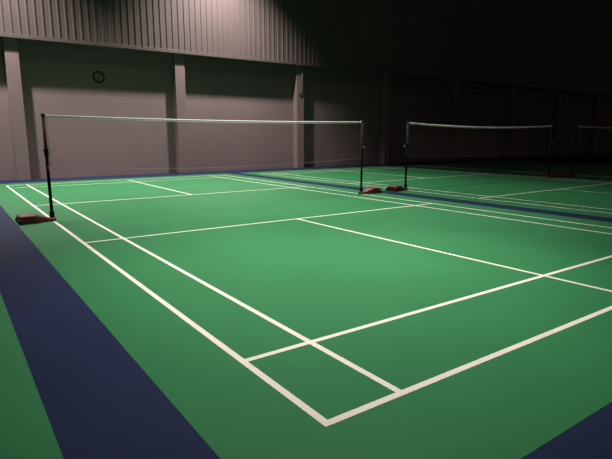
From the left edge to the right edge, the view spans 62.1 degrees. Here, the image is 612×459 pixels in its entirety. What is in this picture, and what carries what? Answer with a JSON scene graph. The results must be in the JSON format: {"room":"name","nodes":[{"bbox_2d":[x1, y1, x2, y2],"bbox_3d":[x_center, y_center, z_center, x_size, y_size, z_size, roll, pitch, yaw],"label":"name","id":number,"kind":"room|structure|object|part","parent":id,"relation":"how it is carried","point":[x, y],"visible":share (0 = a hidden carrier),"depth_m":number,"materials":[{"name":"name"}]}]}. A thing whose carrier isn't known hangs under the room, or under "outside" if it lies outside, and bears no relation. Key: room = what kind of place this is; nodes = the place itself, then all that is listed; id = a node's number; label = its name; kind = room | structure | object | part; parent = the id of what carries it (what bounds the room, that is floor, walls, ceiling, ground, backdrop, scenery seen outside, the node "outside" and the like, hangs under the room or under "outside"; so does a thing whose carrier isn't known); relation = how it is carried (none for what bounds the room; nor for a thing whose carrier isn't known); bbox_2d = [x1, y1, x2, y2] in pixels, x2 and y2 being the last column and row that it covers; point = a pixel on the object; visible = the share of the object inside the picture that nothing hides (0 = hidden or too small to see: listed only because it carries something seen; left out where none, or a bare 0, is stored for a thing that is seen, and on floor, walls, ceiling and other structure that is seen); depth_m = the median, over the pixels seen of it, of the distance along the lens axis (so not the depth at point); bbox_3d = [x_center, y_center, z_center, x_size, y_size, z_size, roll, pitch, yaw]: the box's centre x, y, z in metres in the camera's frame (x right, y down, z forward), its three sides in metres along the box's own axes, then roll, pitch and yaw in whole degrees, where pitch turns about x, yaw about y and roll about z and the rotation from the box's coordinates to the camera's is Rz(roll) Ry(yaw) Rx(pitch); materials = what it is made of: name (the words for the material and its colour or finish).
{"room":"sports hall","nodes":[
{"label":"sports hall","id":0,"kind":"room"},
{"bbox_2d":[0,56,611,179],"bbox_3d":[3.590,-7.941,22.366,49.500,10.004,0.250,-7,13,-35],"label":"wall","id":1,"kind":"structure","parent":0,"point":[49,87],"depth_m":18.71,"materials":[{"name":"grey paint"}]},
{"bbox_2d":[92,71,104,82],"bbox_3d":[-6.372,-4.687,15.613,0.354,0.354,0.045,-7,13,-35],"label":"wall clock","id":2,"kind":"object","parent":1,"relation":"attached to","point":[98,76],"visible":1,"depth_m":15.61,"materials":[{"name":"grey"}]},
{"bbox_2d":[0,38,611,102],"bbox_3d":[3.693,-6.619,22.463,49.500,0.500,0.100,-7,13,-35],"label":"beam","id":3,"kind":"structure","parent":1,"relation":"attached to","point":[26,48],"depth_m":18.25,"materials":[{"name":"grey paint"}]},
{"bbox_2d":[0,0,611,92],"bbox_3d":[3.897,-9.838,21.663,49.604,6.020,0.025,-7,13,-35],"label":"cladding","id":4,"kind":"object","parent":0,"point":[567,44],"visible":1,"depth_m":21.19,"materials":[{"name":"grey metal"}]},
{"bbox_2d":[0,32,611,94],"bbox_3d":[3.862,-6.839,22.180,49.500,0.105,0.065,-7,13,-35],"label":"trim","id":5,"kind":"structure","parent":4,"relation":"attached to","point":[9,35],"depth_m":17.93,"materials":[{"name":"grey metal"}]},
{"bbox_2d":[0,154,611,458],"bbox_3d":[9.459,-1.440,15.134,49.500,0.198,20.650,-7,13,-35],"label":"floor","id":6,"kind":"structure","parent":0,"point":[98,402],"depth_m":2.71,"materials":[{"name":"blue plastic"}]},
{"bbox_2d":[3,37,30,179],"bbox_3d":[-8.195,-3.366,14.402,0.340,3.912,0.270,-7,13,-35],"label":"pillar","id":7,"kind":"structure","parent":6,"relation":"on","point":[10,45],"depth_m":14.28,"materials":[{"name":"grey paint"}]},
{"bbox_2d":[0,293,63,458],"bbox_3d":[-7.440,0.338,5.031,7.020,0.006,14.640,-7,13,-35],"label":"court","id":8,"kind":"object","parent":6,"relation":"on","point":[26,431],"visible":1,"depth_m":2.32,"materials":[{"name":"green plastic"}]},
{"bbox_2d":[172,53,188,172],"bbox_3d":[-4.244,-3.876,17.150,0.340,3.912,0.270,-7,13,-35],"label":"pillar","id":9,"kind":"structure","parent":6,"relation":"on","point":[178,71],"depth_m":17.01,"materials":[{"name":"grey paint"}]},
{"bbox_2d":[293,65,303,167],"bbox_3d":[-0.292,-4.386,19.899,0.340,3.912,0.270,-7,13,-35],"label":"pillar","id":10,"kind":"structure","parent":6,"relation":"on","point":[298,101],"depth_m":19.79,"materials":[{"name":"grey paint"}]},
{"bbox_2d":[299,67,302,95],"bbox_3d":[-0.203,-5.707,19.534,0.170,1.085,0.030,-7,13,-35],"label":"conduit","id":11,"kind":"object","parent":10,"relation":"attached to","point":[302,67],"visible":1,"depth_m":19.56,"materials":[{"name":"grey metal"}]},
{"bbox_2d":[0,173,611,458],"bbox_3d":[-1.305,-0.454,9.298,7.020,0.006,14.640,-7,13,-35],"label":"court","id":12,"kind":"object","parent":6,"relation":"on","point":[280,319],"visible":0.99,"depth_m":3.74,"materials":[{"name":"green plastic"}]},
{"bbox_2d":[15,113,62,224],"bbox_3d":[-3.874,-0.885,7.335,0.683,1.558,0.320,-7,13,-35],"label":"net post","id":13,"kind":"object","parent":12,"relation":"on","point":[29,218],"visible":1,"depth_m":7.35,"materials":[{"name":"black metal"}]},
{"bbox_2d":[45,115,361,168],"bbox_3d":[-1.288,-1.544,9.074,6.011,0.853,0.017,-7,13,-35],"label":"net","id":14,"kind":"object","parent":13,"relation":"attached to","point":[46,116],"visible":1,"depth_m":8.54,"materials":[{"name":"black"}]},
{"bbox_3d":[-3.736,-1.249,7.367,0.007,0.730,0.008,-7,13,-35],"label":"cord","id":15,"kind":"part","parent":14,"relation":"part of","materials":[{"name":"black fabric"}]},
{"bbox_3d":[-1.287,-1.167,9.143,6.011,0.086,0.007,-7,13,-35],"label":"cord","id":16,"kind":"part","parent":14,"relation":"part of","materials":[{"name":"black fabric"}]},
{"bbox_2d":[358,120,381,193],"bbox_3d":[1.365,-1.561,10.979,0.521,1.558,0.320,-7,13,-35],"label":"net post","id":17,"kind":"object","parent":12,"relation":"on","point":[368,190],"visible":1,"depth_m":10.94,"materials":[{"name":"black metal"}]},
{"bbox_2d":[380,73,391,163],"bbox_3d":[3.545,-4.881,22.567,0.340,3.912,0.270,-7,13,-35],"label":"pillar","id":18,"kind":"structure","parent":6,"relation":"on","point":[387,79],"depth_m":22.46,"materials":[{"name":"grey paint"}]},
{"bbox_2d":[243,166,611,217],"bbox_3d":[4.773,-1.238,13.525,7.020,0.006,14.640,-7,13,-35],"label":"court","id":19,"kind":"object","parent":6,"relation":"on","point":[592,197],"visible":0.98,"depth_m":13.06,"materials":[{"name":"green plastic"}]},
{"bbox_2d":[386,121,408,191],"bbox_3d":[2.130,-1.659,11.511,0.521,1.558,0.320,-7,13,-35],"label":"net post","id":20,"kind":"object","parent":19,"relation":"on","point":[396,188],"visible":1,"depth_m":11.57,"materials":[{"name":"black metal"}]},
{"bbox_2d":[546,125,561,177],"bbox_3d":[7.435,-2.344,15.200,0.521,1.558,0.320,-7,13,-35],"label":"net post","id":21,"kind":"object","parent":19,"relation":"on","point":[549,175],"visible":1,"depth_m":15.16,"materials":[{"name":"black metal"}]},
{"bbox_2d":[408,122,551,156],"bbox_3d":[4.782,-2.343,13.293,6.011,0.823,0.017,-7,13,-35],"label":"net","id":22,"kind":"object","parent":21,"relation":"attached to","point":[449,126],"visible":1,"depth_m":12.98,"materials":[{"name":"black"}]},
{"bbox_3d":[4.783,-1.965,13.362,6.011,0.056,0.007,-7,13,-35],"label":"cord","id":23,"kind":"part","parent":22,"relation":"part of","materials":[{"name":"black fabric"}]},
{"bbox_2d":[448,80,460,160],"bbox_3d":[7.382,-5.376,25.236,0.340,3.912,0.270,-7,13,-35],"label":"pillar","id":24,"kind":"structure","parent":6,"relation":"on","point":[455,96],"depth_m":25.11,"materials":[{"name":"grey paint"}]},
{"bbox_2d":[394,161,611,178],"bbox_3d":[10.860,-2.024,17.758,7.020,0.006,14.640,-7,13,-35],"label":"court","id":25,"kind":"object","parent":6,"relation":"on","point":[586,171],"visible":0.96,"depth_m":20.09,"materials":[{"name":"green plastic"}]},
{"bbox_2d":[561,125,577,175],"bbox_3d":[8.224,-2.446,15.749,0.521,1.558,0.320,-7,13,-35],"label":"net post","id":26,"kind":"object","parent":25,"relation":"on","point":[575,141],"visible":0.94,"depth_m":15.80,"materials":[{"name":"black metal"}]},
{"bbox_2d":[576,126,611,151],"bbox_3d":[10.876,-3.114,17.534,6.011,0.853,0.017,-7,13,-35],"label":"net","id":27,"kind":"object","parent":26,"relation":"attached to","point":[578,126],"visible":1,"depth_m":16.43,"materials":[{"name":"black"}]},
{"bbox_2d":[504,86,516,158],"bbox_3d":[11.219,-5.872,27.905,0.340,3.912,0.270,-7,13,-35],"label":"pillar","id":28,"kind":"structure","parent":6,"relation":"on","point":[512,97],"depth_m":27.80,"materials":[{"name":"grey paint"}]},
{"bbox_2d":[551,90,562,156],"bbox_3d":[15.056,-6.367,30.573,0.340,3.912,0.270,-7,13,-35],"label":"pillar","id":29,"kind":"structure","parent":6,"relation":"on","point":[558,100],"depth_m":30.44,"materials":[{"name":"grey paint"}]},
{"bbox_2d":[588,94,600,154],"bbox_3d":[18.893,-6.862,33.242,0.340,3.912,0.270,-7,13,-35],"label":"pillar","id":30,"kind":"structure","parent":6,"relation":"on","point":[596,104],"depth_m":33.12,"materials":[{"name":"grey paint"}]}
]}

